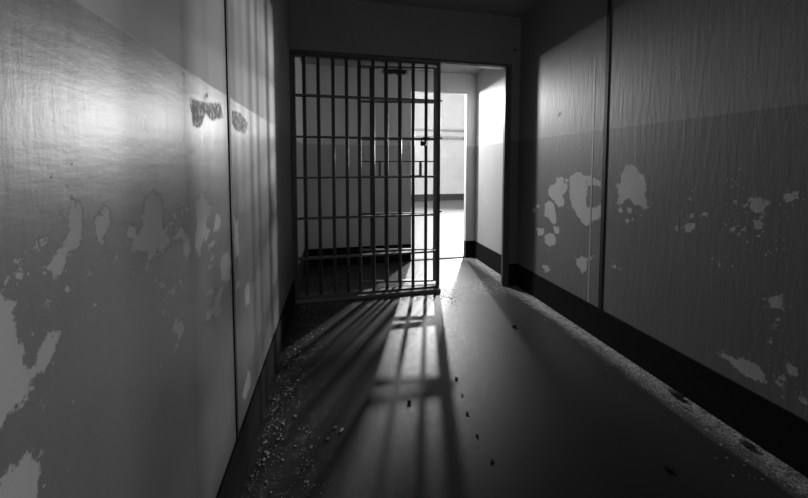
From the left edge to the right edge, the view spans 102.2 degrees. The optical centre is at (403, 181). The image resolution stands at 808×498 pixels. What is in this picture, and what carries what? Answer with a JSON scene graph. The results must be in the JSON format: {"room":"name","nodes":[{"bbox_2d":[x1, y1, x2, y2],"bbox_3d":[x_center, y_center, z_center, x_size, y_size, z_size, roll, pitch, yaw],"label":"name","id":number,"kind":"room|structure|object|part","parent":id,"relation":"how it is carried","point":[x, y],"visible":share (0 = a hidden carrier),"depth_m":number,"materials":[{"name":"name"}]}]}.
{"room":"prison interior","nodes":[
{"label":"prison interior","id":0,"kind":"room"},
{"bbox_2d":[0,0,304,497],"bbox_3d":[-0.435,-0.098,-0.149,0.200,2.610,7.900,-1,3,-12],"label":"wall","id":1,"kind":"structure","parent":0,"point":[117,368],"depth_m":0.59,"materials":[{"name":"paint"}]},
{"bbox_2d":[224,0,238,438],"bbox_3d":[-0.601,-0.163,1.123,0.004,2.610,0.018,-1,3,-12],"label":"trim","id":2,"kind":"structure","parent":1,"relation":"attached to","point":[225,1],"depth_m":1.13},
{"bbox_2d":[216,280,294,497],"bbox_3d":[-0.225,1.123,-0.568,0.010,0.215,6.872,-1,3,-12],"label":"baseboard","id":3,"kind":"structure","parent":1,"relation":"attached to","point":[233,481],"depth_m":1.39,"materials":[{"name":"black paint"}]},
{"bbox_2d":[289,52,295,299],"bbox_3d":[-0.952,-0.010,2.796,0.010,2.132,0.110,-1,3,-12],"label":"door frame","id":4,"kind":"structure","parent":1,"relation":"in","point":[290,56],"depth_m":2.75,"materials":[{"name":"paint"}]},
{"bbox_2d":[301,64,476,255],"bbox_3d":[-0.127,-0.605,3.965,2.523,3.200,0.060,-1,3,-12],"label":"wall","id":5,"kind":"structure","parent":0,"point":[451,83],"depth_m":3.88,"materials":[{"name":"paint"}]},
{"bbox_2d":[304,244,410,267],"bbox_3d":[-0.534,0.892,3.920,1.275,0.215,0.010,-1,3,-12],"label":"baseboard","id":6,"kind":"structure","parent":5,"relation":"attached to","point":[353,250],"depth_m":3.90,"materials":[{"name":"black paint"}]},
{"bbox_2d":[411,255,464,260],"bbox_3d":[0.434,0.981,4.166,0.720,0.012,0.060,-1,3,-12],"label":"trim","id":7,"kind":"structure","parent":5,"relation":"attached to","point":[461,256],"depth_m":4.17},
{"bbox_2d":[465,241,473,257],"bbox_3d":[0.851,0.877,4.214,0.118,0.215,0.010,-1,3,-12],"label":"baseboard","id":8,"kind":"structure","parent":5,"relation":"attached to","point":[469,245],"depth_m":4.21,"materials":[{"name":"black paint"}]},
{"bbox_2d":[300,58,483,73],"bbox_3d":[-0.025,-1.394,3.442,2.123,0.150,0.925,-1,3,-12],"label":"ceiling","id":9,"kind":"structure","parent":0,"point":[449,69],"depth_m":3.75,"materials":[{"name":"paint"}]},
{"bbox_2d":[289,0,520,263],"bbox_3d":[0.080,-0.335,3.004,2.123,2.760,0.081,-1,3,-12],"label":"wall","id":10,"kind":"structure","parent":0,"point":[345,26],"depth_m":2.93,"materials":[{"name":"paint"}]},
{"bbox_2d":[295,283,440,303],"bbox_3d":[-0.310,1.032,3.010,1.313,0.030,0.165,-1,3,-12],"label":"sill","id":11,"kind":"structure","parent":10,"relation":"attached to","point":[433,289],"depth_m":2.94,"materials":[{"name":"metal"}]},
{"bbox_2d":[291,54,440,297],"bbox_3d":[-0.307,-0.033,2.941,1.321,2.101,0.080,-1,3,-12],"label":"grille","id":12,"kind":"object","parent":11,"relation":"on","point":[303,95],"visible":1,"depth_m":2.93,"materials":[{"name":"metal"}]},
{"bbox_3d":[-0.942,-0.026,2.818,0.028,2.101,0.044,-1,3,-12],"label":"post","id":13,"kind":"part","parent":12,"relation":"part of","materials":[{"name":"metal"}]},
{"bbox_3d":[-0.309,-1.075,2.899,1.269,0.014,0.050,-1,3,-12],"label":"rail","id":14,"kind":"part","parent":12,"relation":"part of","materials":[{"name":"metal"}]},
{"bbox_3d":[-0.309,-0.745,2.916,1.269,0.016,0.056,-1,3,-12],"label":"rail","id":15,"kind":"part","parent":12,"relation":"part of","materials":[{"name":"metal"}]},
{"bbox_3d":[-0.309,-0.391,2.934,1.269,0.016,0.056,-1,3,-12],"label":"rail","id":16,"kind":"part","parent":12,"relation":"part of","materials":[{"name":"metal"}]},
{"bbox_3d":[-0.309,-0.038,2.952,1.269,0.016,0.056,-1,3,-12],"label":"rail","id":17,"kind":"part","parent":12,"relation":"part of","materials":[{"name":"metal"}]},
{"bbox_3d":[-0.309,0.320,2.971,1.269,0.016,0.056,-1,3,-12],"label":"rail","id":18,"kind":"part","parent":12,"relation":"part of","materials":[{"name":"metal"}]},
{"bbox_3d":[-0.309,0.672,2.989,1.269,0.016,0.056,-1,3,-12],"label":"rail","id":19,"kind":"part","parent":12,"relation":"part of","materials":[{"name":"metal"}]},
{"bbox_3d":[-0.309,1.010,3.006,1.269,0.012,0.056,-1,3,-12],"label":"rail","id":20,"kind":"part","parent":12,"relation":"part of","materials":[{"name":"metal"}]},
{"bbox_2d":[357,66,441,282],"bbox_3d":[-0.035,-0.050,3.129,0.807,2.062,0.118,0,3,-1],"label":"door","id":21,"kind":"structure","parent":12,"relation":"attached to","point":[362,67],"depth_m":3.12,"materials":[{"name":"paint"}]},
{"bbox_3d":[-0.064,-0.400,3.109,0.700,0.016,0.044,0,3,-4],"label":"rail","id":22,"kind":"part","parent":21,"relation":"part of","materials":[{"name":"metal"}]},
{"bbox_3d":[-0.064,-1.071,3.075,0.700,0.016,0.044,0,3,-4],"label":"rail","id":23,"kind":"part","parent":21,"relation":"part of","materials":[{"name":"metal"}]},
{"bbox_3d":[-0.064,0.972,3.180,0.700,0.016,0.044,0,3,-4],"label":"rail","id":24,"kind":"part","parent":21,"relation":"part of","materials":[{"name":"metal"}]},
{"bbox_3d":[-0.064,-0.754,3.091,0.700,0.016,0.044,0,3,-4],"label":"rail","id":25,"kind":"part","parent":21,"relation":"part of","materials":[{"name":"metal"}]},
{"bbox_3d":[-0.064,0.311,3.146,0.700,0.016,0.044,0,3,-4],"label":"rail","id":26,"kind":"part","parent":21,"relation":"part of","materials":[{"name":"metal"}]},
{"bbox_3d":[-0.064,0.663,3.164,0.700,0.016,0.044,0,3,-4],"label":"rail","id":27,"kind":"part","parent":21,"relation":"part of","materials":[{"name":"metal"}]},
{"bbox_3d":[-0.064,-0.191,3.120,0.700,0.012,0.044,0,3,-4],"label":"slot rail","id":28,"kind":"part","parent":21,"relation":"part of","materials":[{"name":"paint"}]},
{"bbox_2d":[381,175,419,175],"bbox_3d":[-0.036,-0.057,3.129,0.368,0.008,0.100,0,3,-4],"label":"shelf","id":29,"kind":"object","parent":21,"relation":"attached to","point":[381,175],"depth_m":3.08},
{"bbox_3d":[0.158,-0.119,3.139,0.022,0.132,0.044,0,3,-4],"label":"slot post","id":30,"kind":"part","parent":21,"relation":"part of","materials":[{"name":"metal"}]},
{"bbox_2d":[420,137,425,145],"bbox_3d":[0.178,-0.366,2.993,0.052,0.080,0.024,-1,3,-12],"label":"padlock","id":31,"kind":"object","parent":12,"relation":"hanging from","point":[422,143],"visible":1,"depth_m":2.98,"materials":[{"name":"metal"}]},
{"bbox_3d":[0.323,-0.040,3.087,0.028,2.101,0.044,-1,3,-12],"label":"post","id":32,"kind":"part","parent":12,"relation":"part of","materials":[{"name":"metal"}]},
{"bbox_2d":[290,49,509,69],"bbox_3d":[0.033,-1.099,2.957,2.027,0.028,0.097,-1,3,-12],"label":"trim","id":33,"kind":"structure","parent":10,"relation":"attached to","point":[305,52],"depth_m":2.92,"materials":[{"name":"paint"}]},
{"bbox_2d":[501,64,511,285],"bbox_3d":[0.996,-0.044,3.212,0.060,2.158,0.093,-1,3,-12],"label":"door frame","id":34,"kind":"structure","parent":10,"relation":"in","point":[508,70],"depth_m":3.18,"materials":[{"name":"paint"}]},
{"bbox_2d":[508,264,515,285],"bbox_3d":[1.071,0.927,3.240,0.094,0.215,0.010,-1,3,-12],"label":"baseboard","id":35,"kind":"structure","parent":10,"relation":"attached to","point":[512,267],"depth_m":3.23,"materials":[{"name":"black paint"}]},
{"bbox_2d":[411,92,464,200],"bbox_3d":[0.260,-1.593,10.723,10.000,4.720,0.200,-1,3,-12],"label":"wall","id":36,"kind":"structure","parent":0,"point":[452,111],"depth_m":10.88,"materials":[{"name":"paint"}]},
{"bbox_2d":[411,128,464,131],"bbox_3d":[1.173,-1.689,10.748,7.800,0.082,0.121,-1,3,-12],"label":"pipe","id":37,"kind":"object","parent":36,"relation":"attached to","point":[416,129],"visible":0.05,"depth_m":10.74,"materials":[{"name":"grey metal"}]},
{"bbox_2d":[411,136,464,138],"bbox_3d":[1.174,-1.444,10.756,7.800,0.102,0.131,-1,3,-12],"label":"pipe","id":38,"kind":"object","parent":36,"relation":"attached to","point":[442,137],"visible":0.04,"depth_m":10.76,"materials":[{"name":"grey metal"}]},
{"bbox_2d":[356,0,542,17],"bbox_3d":[0.805,-1.463,-0.467,2.523,0.150,6.900,-1,3,-12],"label":"ceiling","id":39,"kind":"structure","parent":0,"point":[512,8],"depth_m":2.89,"materials":[{"name":"paint"}]},
{"bbox_2d":[240,200,807,497],"bbox_3d":[1.779,1.071,3.710,10.000,0.120,14.400,-1,3,-12],"label":"floor","id":40,"kind":"structure","parent":0,"point":[542,402],"depth_m":1.59,"materials":[{"name":"paint"}]},
{"bbox_2d":[249,289,461,497],"bbox_3d":[0.026,1.098,1.957,1.506,0.006,2.211,-1,3,-12],"label":"flakes","id":41,"kind":"object","parent":40,"relation":"on","point":[283,423],"visible":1,"depth_m":1.57,"materials":[{"name":"grey paint"}]},
{"bbox_2d":[309,257,496,290],"bbox_3d":[-0.021,1.013,3.603,2.087,0.006,0.814,-1,3,-12],"label":"flakes","id":42,"kind":"object","parent":40,"relation":"on","point":[473,257],"visible":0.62,"depth_m":3.46,"materials":[{"name":"grey paint"}]},
{"bbox_2d":[509,287,807,493],"bbox_3d":[1.199,1.092,2.079,0.317,0.005,2.256,-1,3,-12],"label":"flakes","id":43,"kind":"object","parent":40,"relation":"on","point":[515,287],"visible":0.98,"depth_m":1.66,"materials":[{"name":"grey paint"}]},
{"bbox_2d":[664,465,674,470],"bbox_3d":[1.046,1.128,1.282,0.030,0.016,0.023,-1,3,-12],"label":"lump","id":44,"kind":"object","parent":40,"relation":"on","point":[668,467],"visible":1,"depth_m":1.28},
{"bbox_2d":[668,388,683,398],"bbox_3d":[1.408,1.099,1.687,0.036,0.031,0.069,-1,3,-12],"label":"lump","id":45,"kind":"object","parent":40,"relation":"on","point":[675,393],"visible":1,"depth_m":1.68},
{"bbox_2d":[739,439,754,448],"bbox_3d":[1.462,1.119,1.387,0.028,0.022,0.051,-2,4,-35],"label":"lump","id":46,"kind":"object","parent":40,"relation":"on","point":[746,444],"visible":1,"depth_m":1.38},
{"bbox_2d":[475,0,807,420],"bbox_3d":[1.837,-0.122,0.334,0.200,2.610,7.900,-1,3,-12],"label":"wall","id":47,"kind":"structure","parent":0,"point":[705,254],"depth_m":1.73,"materials":[{"name":"paint"}]},
{"bbox_2d":[474,241,500,274],"bbox_3d":[1.010,0.900,3.776,0.010,0.215,0.915,-1,3,-12],"label":"baseboard","id":48,"kind":"structure","parent":47,"relation":"attached to","point":[487,256],"depth_m":3.83,"materials":[{"name":"black paint"}]},
{"bbox_2d":[587,59,595,301],"bbox_3d":[1.320,0.010,2.291,0.001,1.715,0.012,-1,3,-12],"label":"trim","id":49,"kind":"structure","parent":47,"relation":"attached to","point":[595,59],"depth_m":2.29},
{"bbox_2d":[598,0,611,309],"bbox_3d":[1.340,-0.217,2.174,0.006,2.610,0.026,-1,3,-12],"label":"trim","id":50,"kind":"structure","parent":47,"relation":"attached to","point":[608,1],"depth_m":2.17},
{"bbox_2d":[516,264,807,477],"bbox_3d":[1.839,1.100,-0.115,0.010,0.215,6.900,-1,3,-12],"label":"baseboard","id":51,"kind":"structure","parent":47,"relation":"attached to","point":[783,434],"depth_m":1.65,"materials":[{"name":"black paint"}]}
]}

